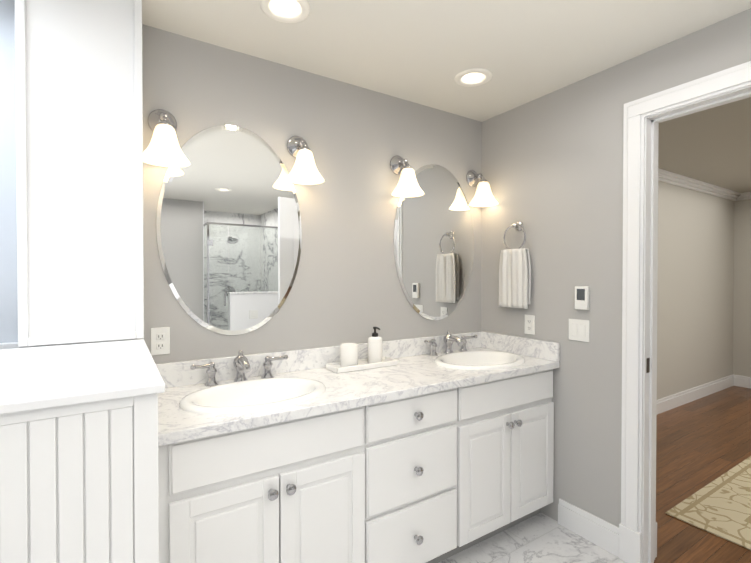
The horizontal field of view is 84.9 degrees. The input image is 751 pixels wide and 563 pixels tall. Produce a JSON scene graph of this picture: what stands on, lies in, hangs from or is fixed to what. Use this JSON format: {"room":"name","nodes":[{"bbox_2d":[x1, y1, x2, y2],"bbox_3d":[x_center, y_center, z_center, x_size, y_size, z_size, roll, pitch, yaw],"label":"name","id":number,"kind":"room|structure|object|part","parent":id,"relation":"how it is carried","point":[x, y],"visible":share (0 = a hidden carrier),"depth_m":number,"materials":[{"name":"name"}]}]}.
{"room":"bathroom","nodes":[
{"label":"bathroom","id":0,"kind":"room"},
{"bbox_2d":[15,0,143,347],"bbox_3d":[-1.108,0.149,1.579,0.360,2.440,0.338,0,1,-32],"label":"column","id":1,"kind":"structure","parent":0,"point":[79,154],"depth_m":1.43,"materials":[{"name":"white paint"}]},
{"bbox_2d":[0,0,733,399],"bbox_3d":[1.198,0.132,3.171,8.400,2.440,0.124,0,1,-32],"label":"wall","id":2,"kind":"structure","parent":0,"point":[346,287],"depth_m":2.21,"materials":[{"name":"grey paint"}]},
{"bbox_2d":[0,342,18,348],"bbox_3d":[-1.791,0.799,1.188,1.220,1.148,0.036,0,1,-32],"label":"trim","id":3,"kind":"structure","parent":2,"relation":"attached to","point":[10,345],"depth_m":1.47,"materials":[{"name":"white wood"}]},
{"bbox_2d":[151,327,169,355],"bbox_3d":[-0.918,0.255,1.752,0.072,0.116,0.008,0,1,-32],"label":"electrical outlet","id":4,"kind":"object","parent":2,"relation":"attached to","point":[160,341],"visible":0.98,"depth_m":1.75,"materials":[{"name":"white plastic"}]},
{"bbox_2d":[143,109,189,167],"bbox_3d":[-0.857,-0.610,1.671,0.188,0.243,0.194,0,1,-32],"label":"sconce","id":5,"kind":"object","parent":2,"relation":"attached to","point":[163,149],"visible":1,"depth_m":1.66,"materials":[{"name":"white glass"}]},
{"bbox_2d":[156,125,301,334],"bbox_3d":[-0.653,-0.237,1.916,0.656,0.976,0.006,0,1,-32],"label":"mirror","id":6,"kind":"object","parent":2,"relation":"attached to","point":[229,230],"visible":0.94,"depth_m":1.90,"materials":[{"name":"silver metal"}]},
{"bbox_2d":[285,136,323,184],"bbox_3d":[-0.344,-0.613,1.997,0.188,0.243,0.194,0,1,-32],"label":"sconce","id":7,"kind":"object","parent":2,"relation":"attached to","point":[304,171],"visible":1,"depth_m":1.98,"materials":[{"name":"white glass"}]},
{"bbox_2d":[156,331,479,386],"bbox_3d":[-0.120,0.397,2.251,2.009,0.105,0.021,0,1,-32],"label":"backsplash","id":8,"kind":"structure","parent":2,"relation":"attached to","point":[177,374],"depth_m":2.07,"materials":[{"name":"white stone"}]},
{"bbox_2d":[390,155,423,197],"bbox_3d":[0.182,-0.617,2.332,0.188,0.243,0.194,0,1,-32],"label":"sconce","id":9,"kind":"object","parent":2,"relation":"attached to","point":[407,186],"visible":1,"depth_m":2.31,"materials":[{"name":"white glass"}]},
{"bbox_3d":[0.184,-0.566,2.330,0.188,0.142,0.188,0,1,-32],"label":"lamp shade","id":10,"kind":"part","parent":9,"relation":"part of","materials":[{"name":"white glass"}]},
{"bbox_2d":[393,164,473,319],"bbox_3d":[0.384,-0.244,2.575,0.656,0.976,0.006,0,1,-32],"label":"mirror","id":11,"kind":"object","parent":2,"relation":"attached to","point":[433,240],"visible":0.94,"depth_m":2.56,"materials":[{"name":"silver metal"}]},
{"bbox_2d":[466,170,497,206],"bbox_3d":[0.698,-0.620,2.660,0.188,0.243,0.194,0,1,-32],"label":"sconce","id":12,"kind":"object","parent":2,"relation":"attached to","point":[483,197],"visible":1,"depth_m":2.64,"materials":[{"name":"white glass"}]},
{"bbox_3d":[0.700,-0.570,2.658,0.188,0.142,0.188,0,1,-32],"label":"lamp shade","id":13,"kind":"part","parent":12,"relation":"part of","materials":[{"name":"white glass"}]},
{"bbox_2d":[657,374,733,413],"bbox_3d":[2.693,1.273,4.052,4.410,0.140,0.016,0,1,-32],"label":"baseboard","id":14,"kind":"structure","parent":2,"relation":"attached to","point":[667,403],"depth_m":4.59,"materials":[{"name":"white wood"}]},
{"bbox_2d":[658,168,740,200],"bbox_3d":[2.724,-1.055,4.005,4.260,0.085,0.085,0,1,-32],"label":"crown molding","id":15,"kind":"structure","parent":2,"relation":"attached to","point":[665,176],"depth_m":4.51,"materials":[{"name":"white wood"}]},
{"bbox_2d":[142,0,750,192],"bbox_3d":[2.538,-1.154,1.050,8.400,0.184,5.120,0,1,-32],"label":"ceiling","id":16,"kind":"structure","parent":0,"point":[424,52],"depth_m":1.86,"materials":[{"name":"white paint"}]},
{"bbox_2d":[260,0,309,22],"bbox_3d":[-0.352,-1.103,1.599,0.194,0.078,0.194,0,1,-32],"label":"recessed light","id":17,"kind":"object","parent":16,"relation":"in","point":[290,11],"visible":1,"depth_m":1.64,"materials":[{"name":"white"}]},
{"bbox_2d":[455,68,491,86],"bbox_3d":[0.516,-1.109,2.165,0.194,0.078,0.194,0,1,-32],"label":"recessed light","id":18,"kind":"object","parent":16,"relation":"in","point":[472,77],"visible":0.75,"depth_m":2.19,"materials":[{"name":"white"}]},
{"bbox_2d":[439,386,750,562],"bbox_3d":[2.538,1.404,1.077,8.400,0.060,5.120,0,1,-32],"label":"floor","id":19,"kind":"structure","parent":0,"point":[702,442],"depth_m":2.57,"materials":[{"name":"brown wood"}]},
{"bbox_2d":[0,393,158,562],"bbox_3d":[-1.208,0.809,0.874,1.267,1.134,0.740,0,1,-32],"label":"wall","id":20,"kind":"structure","parent":19,"relation":"on","point":[78,483],"depth_m":0.83,"materials":[{"name":"white wood"}]},
{"bbox_2d":[0,339,164,414],"bbox_3d":[-1.206,0.232,0.865,1.293,0.020,0.758,0,1,-32],"label":"ledge","id":21,"kind":"object","parent":20,"relation":"on","point":[37,378],"depth_m":0.97,"materials":[{"name":"white wood"}]},
{"bbox_2d":[158,367,558,562],"bbox_3d":[0.034,0.927,2.016,2.009,0.875,0.592,0,1,-32],"label":"bathroom vanity","id":22,"kind":"object","parent":19,"relation":"on","point":[434,449],"depth_m":1.67,"materials":[{"name":"white wood"}]},
{"bbox_2d":[158,355,558,442],"bbox_3d":[0.031,0.471,2.014,2.009,0.037,0.584,0,1,-32],"label":"countertop","id":23,"kind":"structure","parent":22,"relation":"on","point":[411,374],"depth_m":1.76,"materials":[{"name":"white stone"}]},
{"bbox_2d":[188,351,287,382],"bbox_3d":[-0.589,0.384,1.828,0.431,0.140,0.154,0,1,-32],"label":"faucet","id":24,"kind":"object","parent":23,"relation":"on","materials":[{"name":"silver metal"}]},
{"bbox_2d":[172,371,347,422],"bbox_3d":[-0.475,0.518,1.650,0.571,0.159,0.425,0,1,-32],"label":"sink","id":25,"kind":"object","parent":23,"relation":"in","point":[198,402],"depth_m":1.73,"materials":[{"name":"white ceramic"}]},
{"bbox_2d":[326,327,397,372],"bbox_3d":[-0.067,0.346,2.162,0.370,0.207,0.130,0,1,-32],"label":"tray","id":26,"kind":"object","parent":23,"relation":"on","point":[349,361],"visible":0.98,"depth_m":2.13,"materials":[{"name":"white ceramic"}]},
{"bbox_2d":[340,343,357,366],"bbox_3d":[-0.136,0.381,2.118,0.092,0.115,0.092,0,1,-32],"label":"cup","id":27,"kind":"object","parent":26,"relation":"on","point":[348,351],"depth_m":2.08,"materials":[{"name":"white ceramic"}]},
{"bbox_2d":[420,331,479,354],"bbox_3d":[0.478,0.377,2.507,0.431,0.140,0.154,0,1,-32],"label":"faucet","id":28,"kind":"object","parent":23,"relation":"on","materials":[{"name":"silver metal"}]},
{"bbox_2d":[416,347,547,374],"bbox_3d":[0.593,0.511,2.329,0.570,0.159,0.425,0,1,-32],"label":"sink","id":29,"kind":"object","parent":23,"relation":"in","point":[475,360],"depth_m":2.44,"materials":[{"name":"white ceramic"}]},
{"bbox_2d":[665,456,750,549],"bbox_3d":[3.483,1.361,1.920,2.500,0.009,2.730,0,1,-32],"label":"rug","id":30,"kind":"object","parent":19,"relation":"on","point":[720,506],"visible":1,"depth_m":2.45,"materials":[{"name":"fabric"}]},
{"bbox_2d":[481,8,750,526],"bbox_3d":[2.115,0.158,0.723,0.120,2.440,5.000,0,1,-32],"label":"wall","id":31,"kind":"structure","parent":0,"point":[552,168],"depth_m":2.21,"materials":[{"name":"grey paint"}]},
{"bbox_2d":[499,221,530,308],"bbox_3d":[0.856,-0.106,2.516,0.075,0.531,0.213,0,1,-32],"label":"towel ring","id":32,"kind":"object","parent":31,"relation":"attached to","point":[514,278],"visible":1,"depth_m":2.48,"materials":[{"name":"white fabric"}]},
{"bbox_2d":[499,248,530,308],"bbox_3d":[0.847,-0.019,2.511,0.054,0.358,0.213,0,1,-32],"label":"towel","id":33,"kind":"object","parent":32,"relation":"hanging from","point":[514,264],"depth_m":2.48,"materials":[{"name":"white fabric"}]},
{"bbox_2d":[480,331,559,362],"bbox_3d":[0.876,0.394,2.538,0.021,0.105,0.563,0,1,-32],"label":"backsplash","id":34,"kind":"structure","parent":31,"relation":"attached to","point":[550,350],"depth_m":2.49,"materials":[{"name":"white stone"}]},
{"bbox_2d":[524,315,534,334],"bbox_3d":[0.927,0.259,2.470,0.008,0.116,0.072,0,1,-32],"label":"electrical outlet","id":35,"kind":"object","parent":31,"relation":"attached to","point":[529,325],"visible":1,"depth_m":2.47,"materials":[{"name":"white plastic"}]},
{"bbox_2d":[569,319,589,341],"bbox_3d":[1.093,0.262,2.208,0.010,0.116,0.116,0,1,-32],"label":"double light switch","id":36,"kind":"object","parent":31,"relation":"attached to","point":[578,329],"visible":1,"depth_m":2.20,"materials":[{"name":"white plastic"}]},
{"bbox_2d":[575,286,589,309],"bbox_3d":[1.099,0.087,2.184,0.024,0.124,0.072,0,1,-32],"label":"thermostat","id":37,"kind":"object","parent":31,"relation":"attached to","point":[582,294],"visible":1,"depth_m":2.17,"materials":[{"name":"white plastic"}]},
{"bbox_2d":[558,498,618,556],"bbox_3d":[1.902,1.306,0.944,0.016,0.140,3.240,0,1,-32],"label":"baseboard","id":38,"kind":"structure","parent":31,"relation":"attached to","point":[597,531],"depth_m":2.15,"materials":[{"name":"white wood"}]},
{"bbox_2d":[619,61,750,562],"bbox_3d":[1.541,0.253,1.629,0.173,2.230,1.010,0,1,-32],"label":"door frame","id":39,"kind":"structure","parent":31,"relation":"attached to","point":[637,112],"depth_m":1.95,"materials":[{"name":"white wood"}]},
{"bbox_2d":[646,358,649,372],"bbox_3d":[1.299,0.400,1.956,0.028,0.070,0.002,0,1,-32],"label":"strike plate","id":40,"kind":"structure","parent":39,"relation":"attached to","point":[647,365],"depth_m":1.95,"materials":[{"name":"brown metal"}]},
{"bbox_2d":[733,199,750,376],"bbox_3d":[5.939,0.131,3.226,0.120,2.440,5.120,0,1,-32],"label":"wall","id":41,"kind":"structure","parent":0,"point":[742,301],"depth_m":5.18,"materials":[{"name":"grey paint"}]},
{"bbox_2d":[734,375,750,388],"bbox_3d":[5.914,1.282,3.149,0.016,0.140,4.996,0,1,-32],"label":"baseboard","id":42,"kind":"structure","parent":41,"relation":"attached to","point":[741,381],"depth_m":5.17,"materials":[{"name":"white wood"}]},
{"bbox_2d":[738,192,750,200],"bbox_3d":[5.886,-1.045,3.107,0.085,0.085,4.996,0,1,-32],"label":"crown molding","id":43,"kind":"structure","parent":41,"relation":"attached to","point":[746,195],"depth_m":5.10,"materials":[{"name":"white wood"}]}
]}

